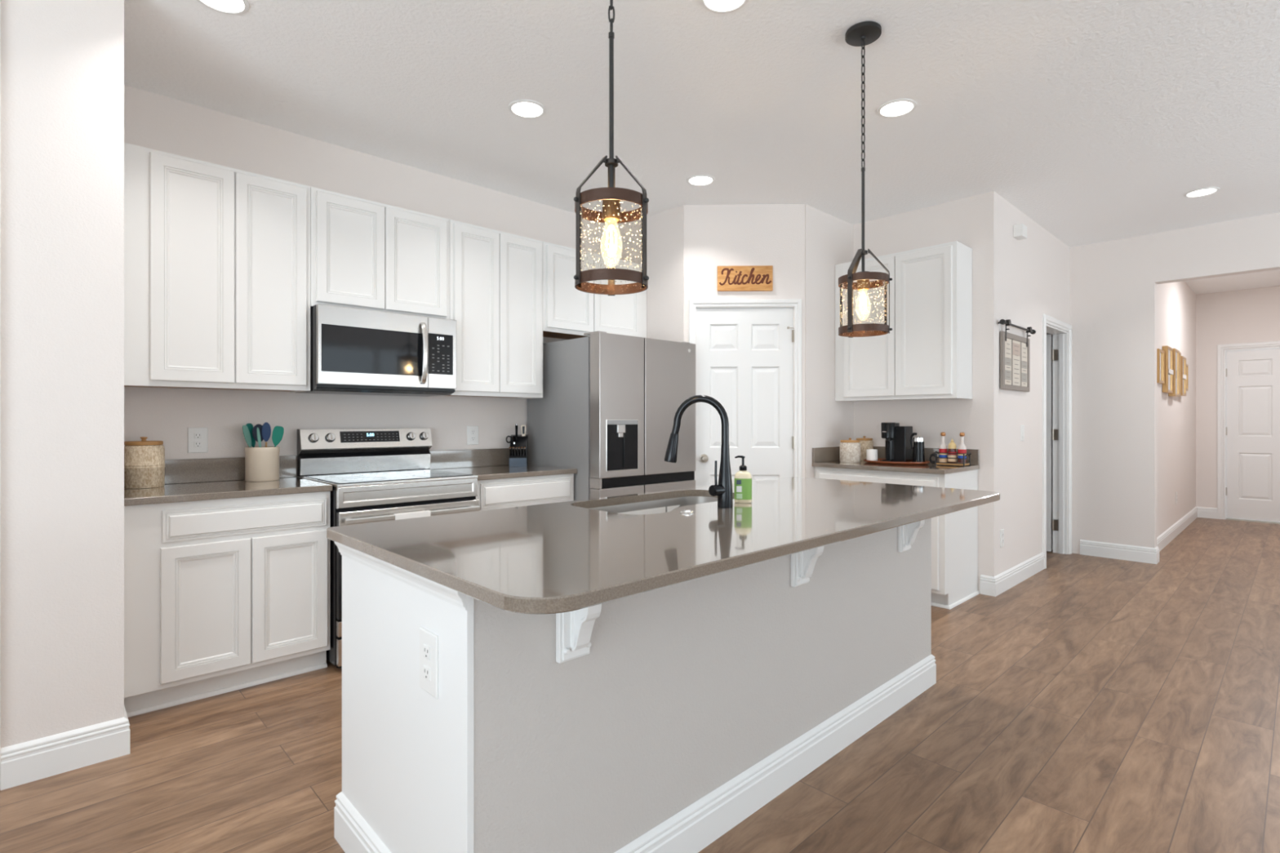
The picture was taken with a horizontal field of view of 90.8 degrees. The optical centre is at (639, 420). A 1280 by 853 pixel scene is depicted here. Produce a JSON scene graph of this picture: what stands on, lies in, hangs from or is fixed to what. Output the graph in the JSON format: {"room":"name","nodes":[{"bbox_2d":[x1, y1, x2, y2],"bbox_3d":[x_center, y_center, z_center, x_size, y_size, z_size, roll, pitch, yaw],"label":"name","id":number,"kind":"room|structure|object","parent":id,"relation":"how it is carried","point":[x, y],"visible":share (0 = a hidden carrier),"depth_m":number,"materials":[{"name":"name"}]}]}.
{"room":"kitchen","nodes":[
{"label":"kitchen","id":0,"kind":"room"},
{"bbox_2d":[0,0,124,747],"bbox_3d":[-3.419,-0.192,1.510,3.325,2.840,0.900,0,0,-44],"label":"wall","id":1,"kind":"structure","parent":0,"point":[62,61],"depth_m":2.21,"materials":[{"name":"white paint"}]},
{"bbox_2d":[0,0,0,789],"bbox_3d":[-2.155,-0.191,2.078,0.070,2.838,0.018,0,0,-44],"label":"trim","id":2,"kind":"structure","parent":1,"relation":"attached to","point":[0,0],"depth_m":2.10,"materials":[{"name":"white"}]},
{"bbox_2d":[0,706,129,790],"bbox_3d":[-2.122,1.161,2.338,0.336,0.135,0.346,0,0,-44],"label":"baseboard","id":3,"kind":"structure","parent":1,"relation":"attached to","point":[33,760],"depth_m":2.20,"materials":[{"name":"white wood"}]},
{"bbox_2d":[124,84,620,477],"bbox_3d":[-1.386,-0.192,4.146,3.495,2.840,0.120,0,0,-44],"label":"wall","id":4,"kind":"structure","parent":0,"point":[153,121],"depth_m":3.61,"materials":[{"name":"white paint"}]},
{"bbox_2d":[187,426,208,453],"bbox_3d":[-2.260,0.098,3.226,0.085,0.130,0.009,0,0,-44],"label":"power outlet","id":5,"kind":"object","parent":4,"relation":"attached to","point":[197,437],"visible":1,"depth_m":3.23,"materials":[{"name":"white plastic"}]},
{"bbox_2d":[194,432,201,438],"bbox_3d":[-2.258,0.076,3.224,0.032,0.028,0.003,0,0,-44],"label":"socket","id":6,"kind":"object","parent":5,"relation":"attached to","point":[197,435],"depth_m":3.22,"materials":[{"name":"white plastic"}]},
{"bbox_2d":[194,441,201,447],"bbox_3d":[-2.258,0.120,3.224,0.032,0.028,0.003,0,0,-44],"label":"socket","id":7,"kind":"object","parent":5,"relation":"attached to","point":[197,444],"depth_m":3.22,"materials":[{"name":"white plastic"}]},
{"bbox_2d":[124,142,310,392],"bbox_3d":[-2.116,-0.692,3.136,0.798,1.070,0.335,0,0,-44],"label":"upper cabinet","id":8,"kind":"object","parent":4,"relation":"attached to","point":[217,257],"visible":0.8,"depth_m":3.00,"materials":[{"name":"white wood"}]},
{"bbox_2d":[164,455,296,484],"bbox_3d":[-2.212,0.253,3.262,0.791,0.120,0.019,0,0,-44],"label":"backsplash","id":9,"kind":"structure","parent":4,"relation":"attached to","point":[233,468],"depth_m":3.25,"materials":[{"name":"grey stone"}]},
{"bbox_2d":[310,186,449,319],"bbox_3d":[-1.543,-0.914,3.680,0.778,0.625,0.335,0,0,-44],"label":"upper cabinet","id":10,"kind":"object","parent":4,"relation":"attached to","point":[365,254],"visible":0.8,"depth_m":3.52,"materials":[{"name":"white wood"}]},
{"bbox_2d":[297,303,456,396],"bbox_3d":[-1.497,-0.378,3.630,0.768,0.444,0.468,0,0,-44],"label":"microwave","id":11,"kind":"object","parent":10,"relation":"attached to","point":[353,351],"visible":0.99,"depth_m":3.45,"materials":[{"name":"silver metal"}]},
{"bbox_2d":[297,384,454,396],"bbox_3d":[-1.516,-0.172,3.650,0.768,0.033,0.380,0,0,-44],"label":"microwave underside","id":12,"kind":"object","parent":11,"relation":"attached to","point":[417,391],"depth_m":3.53,"materials":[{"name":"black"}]},
{"bbox_2d":[431,345,448,372],"bbox_3d":[-1.164,-0.365,3.688,0.106,0.152,0.001,0,0,-44],"label":"keypad","id":13,"kind":"object","parent":11,"relation":"attached to","point":[440,353],"depth_m":3.69,"materials":[{"name":"grey plastic"}]},
{"bbox_2d":[429,448,509,469],"bbox_3d":[-1.097,0.253,4.322,0.741,0.120,0.019,0,0,-44],"label":"backsplash","id":14,"kind":"structure","parent":4,"relation":"attached to","point":[448,459],"depth_m":4.26,"materials":[{"name":"grey stone"}]},
{"bbox_2d":[466,426,478,444],"bbox_3d":[-1.136,0.098,4.294,0.085,0.130,0.009,0,0,-44],"label":"power outlet","id":15,"kind":"object","parent":4,"relation":"attached to","point":[472,431],"visible":1,"depth_m":4.29,"materials":[{"name":"white plastic"}]},
{"bbox_2d":[431,219,542,399],"bbox_3d":[-1.013,-0.692,4.184,0.682,1.070,0.335,0,0,-44],"label":"upper cabinet","id":16,"kind":"object","parent":4,"relation":"attached to","point":[496,277],"visible":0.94,"depth_m":4.05,"materials":[{"name":"white wood"}]},
{"bbox_2d":[542,241,646,339],"bbox_3d":[-0.407,-0.922,4.760,0.986,0.610,0.335,0,0,-44],"label":"upper cabinet","id":17,"kind":"object","parent":4,"relation":"attached to","point":[569,313],"visible":0.66,"depth_m":4.55,"materials":[{"name":"white wood"}]},
{"bbox_2d":[0,517,1279,852],"bbox_3d":[2.654,1.278,2.868,14.200,0.100,7.900,0,0,-44],"label":"floor","id":18,"kind":"structure","parent":0,"point":[1091,704],"depth_m":2.33,"materials":[{"name":"brown wood"}]},
{"bbox_2d":[124,491,329,717],"bbox_3d":[-2.012,0.787,3.035,0.810,0.882,0.589,0,0,-44],"label":"base cabinet","id":19,"kind":"object","parent":18,"relation":"on","point":[221,596],"visible":0.85,"depth_m":2.80,"materials":[{"name":"white wood"}]},
{"bbox_2d":[124,455,332,506],"bbox_3d":[-2.015,0.269,3.040,0.812,0.151,0.613,0,0,-44],"label":"countertop","id":20,"kind":"structure","parent":19,"relation":"on","point":[209,478],"depth_m":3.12,"materials":[{"name":"grey stone"}]},
{"bbox_2d":[124,436,164,488],"bbox_3d":[-2.351,0.194,2.991,0.161,0.238,0.161,0,0,-44],"label":"canister","id":21,"kind":"object","parent":20,"relation":"on","point":[144,460],"visible":0.91,"depth_m":2.93,"materials":[{"name":"beige ceramic"}]},
{"bbox_2d":[244,446,279,481],"bbox_3d":[-1.990,0.225,3.327,0.160,0.176,0.160,0,0,-44],"label":"utensil crock","id":22,"kind":"object","parent":20,"relation":"on","point":[261,464],"visible":0.98,"depth_m":3.26,"materials":[{"name":"beige ceramic"}]},
{"bbox_2d":[242,425,251,447],"bbox_3d":[-2.032,0.155,3.298,0.079,0.267,0.027,0,0,-14],"label":"spatula","id":23,"kind":"object","parent":22,"relation":"in","point":[245,429],"visible":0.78,"depth_m":3.29,"materials":[{"name":"teal plastic"}]},
{"bbox_2d":[245,422,255,447],"bbox_3d":[-2.045,0.150,3.339,0.067,0.277,0.035,0,0,-21],"label":"spatula","id":24,"kind":"object","parent":22,"relation":"in","point":[250,426],"visible":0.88,"depth_m":3.33,"materials":[{"name":"teal plastic"}]},
{"bbox_2d":[252,423,263,442],"bbox_3d":[-2.015,0.152,3.339,0.061,0.272,0.020,0,0,-33],"label":"spoon","id":25,"kind":"object","parent":22,"relation":"in","point":[260,426],"visible":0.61,"depth_m":3.33,"materials":[{"name":"plastic"}]},
{"bbox_2d":[257,426,261,447],"bbox_3d":[-1.976,0.161,3.290,0.038,0.256,0.011,0,0,-11],"label":"spatula","id":26,"kind":"object","parent":22,"relation":"in","point":[258,429],"visible":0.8,"depth_m":3.29,"materials":[{"name":"teal plastic"}]},
{"bbox_2d":[261,422,271,447],"bbox_3d":[-1.961,0.147,3.312,0.043,0.282,0.013,0,0,-32],"label":"spoon","id":27,"kind":"object","parent":22,"relation":"in","point":[266,428],"visible":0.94,"depth_m":3.31,"materials":[{"name":"blue plastic"}]},
{"bbox_2d":[271,426,284,447],"bbox_3d":[-1.922,0.158,3.331,0.074,0.263,0.024,0,0,-15],"label":"spatula","id":28,"kind":"object","parent":22,"relation":"in","point":[278,431],"visible":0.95,"depth_m":3.33,"materials":[{"name":"teal plastic"}]},
{"bbox_2d":[297,427,480,667],"bbox_3d":[-1.400,0.637,3.543,0.760,1.182,0.726,0,0,-44],"label":"range","id":29,"kind":"object","parent":18,"relation":"on","point":[375,475],"visible":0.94,"depth_m":3.49,"materials":[{"name":"silver metal"}]},
{"bbox_2d":[300,469,478,487],"bbox_3d":[-1.400,0.314,3.543,0.760,0.017,0.595,0,0,-44],"label":"cooktop","id":30,"kind":"object","parent":29,"relation":"in","point":[346,477],"depth_m":3.46,"materials":[{"name":"black glass"}]},
{"bbox_2d":[475,473,573,511],"bbox_3d":[-0.891,0.787,4.100,0.733,0.882,0.589,0,0,-44],"label":"base cabinet","id":31,"kind":"object","parent":18,"relation":"on","point":[492,494],"visible":0.27,"depth_m":3.87,"materials":[{"name":"white wood"}]},
{"bbox_2d":[429,448,577,480],"bbox_3d":[-0.893,0.269,4.107,0.741,0.151,0.613,0,0,-44],"label":"countertop","id":32,"kind":"structure","parent":31,"relation":"on","point":[486,464],"depth_m":4.15,"materials":[{"name":"grey stone"}]},
{"bbox_2d":[509,435,528,466],"bbox_3d":[-0.845,0.206,4.401,0.118,0.215,0.133,0,0,-5],"label":"knife block","id":33,"kind":"object","parent":32,"relation":"on","point":[515,460],"visible":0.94,"depth_m":4.36,"materials":[{"name":"black"}]},
{"bbox_2d":[506,435,517,444],"bbox_3d":[-0.892,0.138,4.387,0.079,0.071,0.016,0,0,-9],"label":"scissors","id":34,"kind":"object","parent":33,"relation":"in","point":[507,437],"visible":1,"depth_m":4.38,"materials":[{"name":"black"}]},
{"bbox_2d":[515,423,517,436],"bbox_3d":[-0.864,0.077,4.419,0.018,0.114,0.031,0,0,-3],"label":"knife","id":35,"kind":"object","parent":33,"relation":"in","point":[516,424],"visible":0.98,"depth_m":4.41,"materials":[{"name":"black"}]},
{"bbox_2d":[520,425,525,435],"bbox_3d":[-0.817,0.075,4.431,0.034,0.092,0.014,0,0,-5],"label":"knife","id":36,"kind":"object","parent":33,"relation":"on","point":[523,427],"visible":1,"depth_m":4.42,"materials":[{"name":"silver metal"}]},
{"bbox_2d":[527,331,695,500],"bbox_3d":[-0.197,0.327,4.586,0.914,1.802,0.840,0,0,-44],"label":"refrigerator","id":37,"kind":"object","parent":18,"relation":"on","point":[609,404],"visible":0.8,"depth_m":4.23,"materials":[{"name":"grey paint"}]},
{"bbox_2d":[333,504,936,852],"bbox_3d":[0.284,0.787,2.363,2.419,0.882,0.908,0,0,-44],"label":"kitchen island","id":38,"kind":"object","parent":18,"relation":"on","point":[661,720],"visible":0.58,"depth_m":1.70,"materials":[{"name":"grey paint"}]},
{"bbox_2d":[419,626,438,698],"bbox_3d":[-0.483,0.550,1.438,0.009,0.140,0.088,0,0,-44],"label":"power outlet","id":39,"kind":"object","parent":38,"relation":"attached to","point":[428,641],"visible":1,"depth_m":1.43,"materials":[{"name":"white plastic"}]},
{"bbox_2d":[423,644,430,660],"bbox_3d":[-0.485,0.526,1.436,0.003,0.028,0.032,0,0,-44],"label":"socket","id":40,"kind":"object","parent":39,"relation":"attached to","point":[426,646],"depth_m":1.43,"materials":[{"name":"white plastic"}]},
{"bbox_2d":[423,665,430,681],"bbox_3d":[-0.485,0.574,1.436,0.003,0.028,0.032,0,0,-44],"label":"socket","id":41,"kind":"object","parent":39,"relation":"attached to","point":[426,668],"depth_m":1.43,"materials":[{"name":"white plastic"}]},
{"bbox_2d":[326,476,999,614],"bbox_3d":[0.341,0.329,2.320,2.478,0.030,1.077,0,0,-44],"label":"island countertop","id":42,"kind":"structure","parent":38,"relation":"on","point":[566,556],"depth_m":1.71,"materials":[{"name":"grey stone"}]},
{"bbox_2d":[590,496,717,513],"bbox_3d":[0.125,0.436,2.497,0.802,0.184,0.456,0,0,-44],"label":"sink","id":43,"kind":"object","parent":42,"relation":"in","point":[686,500],"visible":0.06,"depth_m":2.75,"materials":[{"name":"silver metal"}]},
{"bbox_2d":[680,509,693,513],"bbox_3d":[0.161,0.309,2.156,0.049,0.010,0.049,0,0,-44],"label":"cover","id":44,"kind":"object","parent":42,"relation":"on","point":[685,511],"visible":1,"depth_m":2.14,"materials":[{"name":"silver metal"}]},
{"bbox_2d":[664,395,733,508],"bbox_3d":[0.211,0.109,2.297,0.251,0.409,0.086,0,0,8],"label":"faucet","id":45,"kind":"object","parent":42,"relation":"on","point":[723,491],"visible":1,"depth_m":2.29,"materials":[{"name":"black metal"}]},
{"bbox_2d":[733,455,751,503],"bbox_3d":[0.396,0.223,2.425,0.067,0.180,0.047,0,0,6],"label":"soap dispenser","id":46,"kind":"object","parent":42,"relation":"on","point":[743,478],"visible":1,"depth_m":2.40,"materials":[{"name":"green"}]},
{"bbox_2d":[733,470,751,503],"bbox_3d":[0.394,0.252,2.424,0.066,0.124,0.064,0,0,-44],"label":"bottle","id":47,"kind":"object","parent":46,"relation":"attached to","point":[743,478],"depth_m":2.40,"materials":[{"name":"green plastic"}]},
{"bbox_2d":[814,466,979,609],"bbox_3d":[1.865,0.787,4.629,0.620,0.882,0.965,0,0,-44],"label":"base cabinet","id":48,"kind":"object","parent":18,"relation":"on","point":[954,535],"visible":0.2,"depth_m":4.25,"materials":[{"name":"white wood"}]},
{"bbox_2d":[812,446,979,474],"bbox_3d":[1.857,0.274,4.625,0.636,0.141,0.961,0,0,-44],"label":"countertop","id":49,"kind":"structure","parent":48,"relation":"on","point":[827,457],"depth_m":4.52,"materials":[{"name":"grey stone"}]},
{"bbox_2d":[840,437,860,462],"bbox_3d":[1.602,0.222,4.814,0.154,0.184,0.154,0,0,-44],"label":"canister","id":50,"kind":"object","parent":49,"relation":"on","point":[850,450],"visible":1,"depth_m":4.75,"materials":[{"name":"white ceramic"}]},
{"bbox_2d":[856,435,873,461],"bbox_3d":[1.778,0.216,5.002,0.133,0.194,0.133,0,0,-44],"label":"canister","id":51,"kind":"object","parent":49,"relation":"on","point":[865,443],"visible":0.63,"depth_m":4.94,"materials":[{"name":"beige ceramic"}]},
{"bbox_2d":[863,458,929,465],"bbox_3d":[1.897,0.303,4.681,0.382,0.022,0.471,0,0,-44],"label":"serving tray","id":52,"kind":"object","parent":49,"relation":"on","point":[878,461],"visible":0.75,"depth_m":4.52,"materials":[{"name":"brown wood"}]},
{"bbox_2d":[866,448,877,461],"bbox_3d":[1.751,0.260,4.762,0.080,0.090,0.080,0,0,-44],"label":"mug","id":53,"kind":"object","parent":52,"relation":"on","point":[871,454],"visible":0.84,"depth_m":4.73,"materials":[{"name":"white ceramic"}]},
{"bbox_2d":[880,422,912,462],"bbox_3d":[1.897,0.158,4.685,0.172,0.293,0.225,0,0,42],"label":"coffee maker","id":54,"kind":"object","parent":52,"relation":"on","point":[897,441],"visible":0.96,"depth_m":4.64,"materials":[{"name":"black plastic"}]},
{"bbox_2d":[880,459,894,462],"bbox_3d":[1.822,0.295,4.653,0.080,0.018,0.078,0,0,42],"label":"drip tray","id":55,"kind":"object","parent":54,"relation":"on","point":[891,460],"depth_m":4.63,"materials":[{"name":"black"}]},
{"bbox_2d":[910,432,924,462],"bbox_3d":[2.011,0.193,4.554,0.090,0.217,0.090,0,0,-10],"label":"milk frother","id":56,"kind":"object","parent":52,"relation":"on","point":[918,451],"visible":0.92,"depth_m":4.52,"materials":[{"name":"black"}]},
{"bbox_2d":[928,453,937,463],"bbox_3d":[2.115,0.272,4.552,0.017,0.077,0.053,0,0,-44],"label":"coil","id":57,"kind":"object","parent":49,"relation":"on","point":[933,454],"visible":0.67,"depth_m":4.55,"materials":[{"name":"black metal"}]},
{"bbox_2d":[933,451,971,466],"bbox_3d":[2.202,0.265,4.447,0.118,0.097,0.240,0,0,-44],"label":"rack","id":58,"kind":"object","parent":49,"relation":"on","point":[969,454],"visible":0.87,"depth_m":4.41,"materials":[{"name":"black metal"}]},
{"bbox_2d":[938,431,946,462],"bbox_3d":[2.158,0.188,4.494,0.054,0.216,0.054,0,0,-44],"label":"syrup bottle","id":59,"kind":"object","parent":58,"relation":"in","point":[943,447],"visible":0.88,"depth_m":4.48,"materials":[{"name":"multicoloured glass"}]},
{"bbox_2d":[947,438,956,462],"bbox_3d":[2.198,0.210,4.444,0.055,0.171,0.055,0,0,-44],"label":"syrup bottle","id":60,"kind":"object","parent":58,"relation":"on","point":[952,446],"visible":0.94,"depth_m":4.42,"materials":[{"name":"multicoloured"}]},
{"bbox_2d":[957,432,966,462],"bbox_3d":[2.246,0.188,4.401,0.054,0.216,0.054,0,0,-44],"label":"syrup bottle","id":61,"kind":"object","parent":58,"relation":"in","point":[962,448],"visible":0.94,"depth_m":4.38,"materials":[{"name":"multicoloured glass"}]},
{"bbox_2d":[620,204,684,342],"bbox_3d":[0.123,-0.192,5.008,0.120,2.840,0.710,0,0,-44],"label":"wall","id":62,"kind":"structure","parent":0,"point":[664,229],"depth_m":4.88,"materials":[{"name":"white paint"}]},
{"bbox_2d":[124,0,1279,294],"bbox_3d":[2.654,-1.662,2.868,14.200,0.100,7.900,0,0,-44],"label":"ceiling","id":63,"kind":"structure","parent":0,"point":[1095,120],"depth_m":3.13,"materials":[{"name":"white paint"}]},
{"bbox_2d":[196,0,249,14],"bbox_3d":[-1.600,-1.608,2.404,0.192,0.007,0.192,0,0,-44],"label":"recessed light","id":64,"kind":"object","parent":63,"relation":"in","point":[226,6],"visible":1,"depth_m":2.45,"materials":[{"name":"white"}]},
{"bbox_2d":[508,99,546,118],"bbox_3d":[-0.582,-1.608,3.261,0.192,0.007,0.192,0,0,-44],"label":"recessed light","id":65,"kind":"object","parent":63,"relation":"in","point":[526,108],"visible":1,"depth_m":3.26,"materials":[{"name":"white"}]},
{"bbox_2d":[573,0,648,295],"bbox_3d":[-0.079,-0.985,1.697,0.209,1.254,0.205,0,0,-44],"label":"pendant light","id":66,"kind":"object","parent":63,"relation":"hanging from","point":[611,196],"visible":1,"depth_m":1.68,"materials":[{"name":"black metal"}]},
{"bbox_2d":[602,200,620,222],"bbox_3d":[-0.077,-0.571,1.704,0.049,0.058,0.049,0,0,-44],"label":"socket","id":67,"kind":"object","parent":66,"relation":"attached to","point":[611,208],"depth_m":1.68,"materials":[{"name":"gold metal"}]},
{"bbox_2d":[686,174,715,186],"bbox_3d":[0.407,-1.608,4.225,0.192,0.007,0.192,0,0,-44],"label":"recessed light","id":68,"kind":"object","parent":63,"relation":"in","point":[698,180],"visible":1,"depth_m":4.21,"materials":[{"name":"white"}]},
{"bbox_2d":[699,0,748,13],"bbox_3d":[0.322,-1.608,2.397,0.192,0.007,0.192,0,0,-44],"label":"recessed light","id":69,"kind":"object","parent":63,"relation":"in","point":[720,6],"visible":1,"depth_m":2.44,"materials":[{"name":"white"}]},
{"bbox_2d":[838,21,892,337],"bbox_3d":[0.919,-0.985,2.607,0.210,1.254,0.200,0,0,-44],"label":"pendant light","id":70,"kind":"object","parent":63,"relation":"hanging from","point":[864,33],"visible":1,"depth_m":2.60,"materials":[{"name":"black metal"}]},
{"bbox_2d":[857,279,869,290],"bbox_3d":[0.923,-0.571,2.612,0.049,0.058,0.049,0,0,-44],"label":"socket","id":71,"kind":"object","parent":70,"relation":"attached to","point":[862,285],"depth_m":2.59,"materials":[{"name":"gold metal"}]},
{"bbox_2d":[876,98,916,117],"bbox_3d":[1.323,-1.608,3.253,0.192,0.007,0.192,0,0,-44],"label":"recessed light","id":72,"kind":"object","parent":63,"relation":"in","point":[900,107],"visible":1,"depth_m":3.25,"materials":[{"name":"white"}]},
{"bbox_2d":[1183,186,1220,197],"bbox_3d":[3.957,-1.608,4.447,0.192,0.007,0.192,0,0,-44],"label":"recessed light","id":73,"kind":"object","parent":63,"relation":"in","point":[1205,191],"visible":1,"depth_m":4.44,"materials":[{"name":"white"}]},
{"bbox_2d":[684,204,804,487],"bbox_3d":[0.780,-0.192,4.762,0.896,2.840,0.120,0,0,1],"label":"wall","id":74,"kind":"structure","parent":0,"point":[715,236],"depth_m":4.70,"materials":[{"name":"white paint"}]},
{"bbox_2d":[688,299,801,487],"bbox_3d":[0.782,0.163,4.736,0.836,2.130,0.168,0,0,1],"label":"door","id":75,"kind":"structure","parent":74,"relation":"in","point":[744,355],"depth_m":4.71,"materials":[{"name":"white wood"}]},
{"bbox_2d":[717,265,773,291],"bbox_3d":[0.779,-1.058,4.689,0.408,0.185,0.024,0,0,1],"label":"wall sign","id":76,"kind":"object","parent":74,"relation":"attached to","point":[730,278],"visible":1,"depth_m":4.68,"materials":[{"name":"brown wood"}]},
{"bbox_2d":[804,204,853,478],"bbox_3d":[1.496,-0.192,5.030,0.840,2.840,0.120,0,0,-44],"label":"wall","id":77,"kind":"structure","parent":0,"point":[828,239],"depth_m":4.85,"materials":[{"name":"white paint"}]},
{"bbox_2d":[812,446,839,462],"bbox_3d":[1.533,0.258,4.967,0.636,0.110,0.019,0,0,-44],"label":"backsplash","id":78,"kind":"structure","parent":77,"relation":"attached to","point":[831,453],"depth_m":4.85,"materials":[{"name":"grey stone"}]},
{"bbox_2d":[853,195,975,448],"bbox_3d":[2.123,-0.192,4.898,0.120,2.840,0.935,0,0,-44],"label":"wall","id":79,"kind":"structure","parent":0,"point":[954,220],"depth_m":4.77,"materials":[{"name":"white paint"}]},
{"bbox_2d":[835,240,972,401],"bbox_3d":[1.958,-0.696,4.754,0.314,1.077,0.913,0,0,-44],"label":"upper cabinet","id":80,"kind":"object","parent":79,"relation":"attached to","point":[926,353],"visible":0.86,"depth_m":4.53,"materials":[{"name":"white wood"}]},
{"bbox_2d":[873,446,979,465],"bbox_3d":[2.088,0.258,4.831,0.019,0.110,0.941,0,0,-44],"label":"backsplash","id":81,"kind":"structure","parent":79,"relation":"attached to","point":[975,456],"depth_m":4.69,"materials":[{"name":"grey stone"}]},
{"bbox_2d":[975,191,1070,591],"bbox_3d":[3.246,-0.192,5.238,2.217,2.840,0.120,0,0,-44],"label":"wall","id":82,"kind":"structure","parent":0,"point":[1020,282],"depth_m":4.68,"materials":[{"name":"white paint"}]},
{"bbox_2d":[1000,528,1004,547],"bbox_3d":[2.608,0.843,4.542,0.075,0.125,0.009,0,0,-44],"label":"power outlet","id":83,"kind":"object","parent":82,"relation":"attached to","point":[1002,531],"visible":1,"depth_m":4.53,"materials":[{"name":"white plastic"}]},
{"bbox_2d":[979,552,1044,596],"bbox_3d":[2.886,1.161,4.861,1.208,0.135,0.101,0,0,-44],"label":"baseboard","id":84,"kind":"structure","parent":82,"relation":"attached to","point":[996,585],"depth_m":4.65,"materials":[{"name":"white wood"}]},
{"bbox_2d":[998,319,1035,391],"bbox_3d":[2.809,-0.476,4.701,0.744,0.498,0.056,0,0,-44],"label":"hanging sign","id":85,"kind":"object","parent":82,"relation":"attached to","point":[1015,350],"visible":1,"depth_m":4.68,"materials":[{"name":"beige wood"}]},
{"bbox_2d":[1013,223,1026,239],"bbox_3d":[2.858,-1.419,4.744,0.120,0.089,0.062,0,0,-44],"label":"door chime","id":86,"kind":"object","parent":82,"relation":"attached to","point":[1020,231],"visible":1,"depth_m":4.71,"materials":[{"name":"white plastic"}]},
{"bbox_2d":[1042,314,1071,568],"bbox_3d":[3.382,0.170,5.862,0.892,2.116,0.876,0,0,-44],"label":"door frame","id":87,"kind":"structure","parent":82,"relation":"in","point":[1062,340],"depth_m":5.83,"materials":[{"name":"white wood"}]},
{"bbox_2d":[1046,333,1053,550],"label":"door","id":88,"kind":"structure","parent":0,"point":[1046,333],"depth_m":6.01,"materials":[{"name":"white paint"}]},
{"bbox_2d":[1070,212,1279,554],"bbox_3d":[5.804,-0.192,4.069,0.120,2.840,5.100,0,0,-44],"label":"wall","id":89,"kind":"structure","parent":0,"point":[1113,283],"depth_m":5.57,"materials":[{"name":"white paint"}]},
{"bbox_2d":[1080,539,1159,564],"bbox_3d":[4.292,1.161,5.659,0.152,0.135,0.551,0,0,-44],"label":"baseboard","id":90,"kind":"structure","parent":89,"relation":"attached to","point":[1096,548],"depth_m":5.59,"materials":[{"name":"white wood"}]},
{"bbox_2d":[1156,280,1195,537],"bbox_3d":[5.787,-0.192,6.895,3.750,2.840,0.120,0,0,-44],"label":"wall","id":91,"kind":"structure","parent":0,"point":[1175,301],"depth_m":6.75,"materials":[{"name":"white paint"}]},
{"bbox_2d":[1156,346,1188,396],"bbox_3d":[5.594,-0.494,6.590,2.130,0.485,0.054,0,0,-44],"label":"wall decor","id":92,"kind":"object","parent":91,"relation":"attached to","point":[1172,369],"visible":1,"depth_m":6.33,"materials":[{"name":"beige wood"}]},
{"bbox_2d":[1175,491,1177,504],"bbox_3d":[5.777,0.828,6.796,0.080,0.130,0.009,0,0,-44],"label":"power outlet","id":93,"kind":"object","parent":91,"relation":"attached to","point":[1175,491],"visible":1,"depth_m":6.78,"materials":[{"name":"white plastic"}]},
{"bbox_2d":[1156,506,1217,551],"bbox_3d":[5.856,1.161,6.736,3.630,0.135,0.205,0,0,-44],"label":"baseboard","id":94,"kind":"structure","parent":91,"relation":"attached to","point":[1165,538],"depth_m":7.13,"materials":[{"name":"white wood"}]},
{"bbox_2d":[1195,285,1279,507],"bbox_3d":[7.781,-0.192,7.432,0.120,2.840,1.850,0,0,-44],"label":"wall","id":95,"kind":"structure","parent":0,"point":[1252,315],"depth_m":7.93,"materials":[{"name":"white paint"}]},
{"bbox_2d":[1217,341,1279,524],"bbox_3d":[7.638,0.138,7.551,0.157,2.180,1.080,0,0,-44],"label":"door","id":96,"kind":"structure","parent":95,"relation":"in","point":[1248,379],"depth_m":7.72,"materials":[{"name":"white wood"}]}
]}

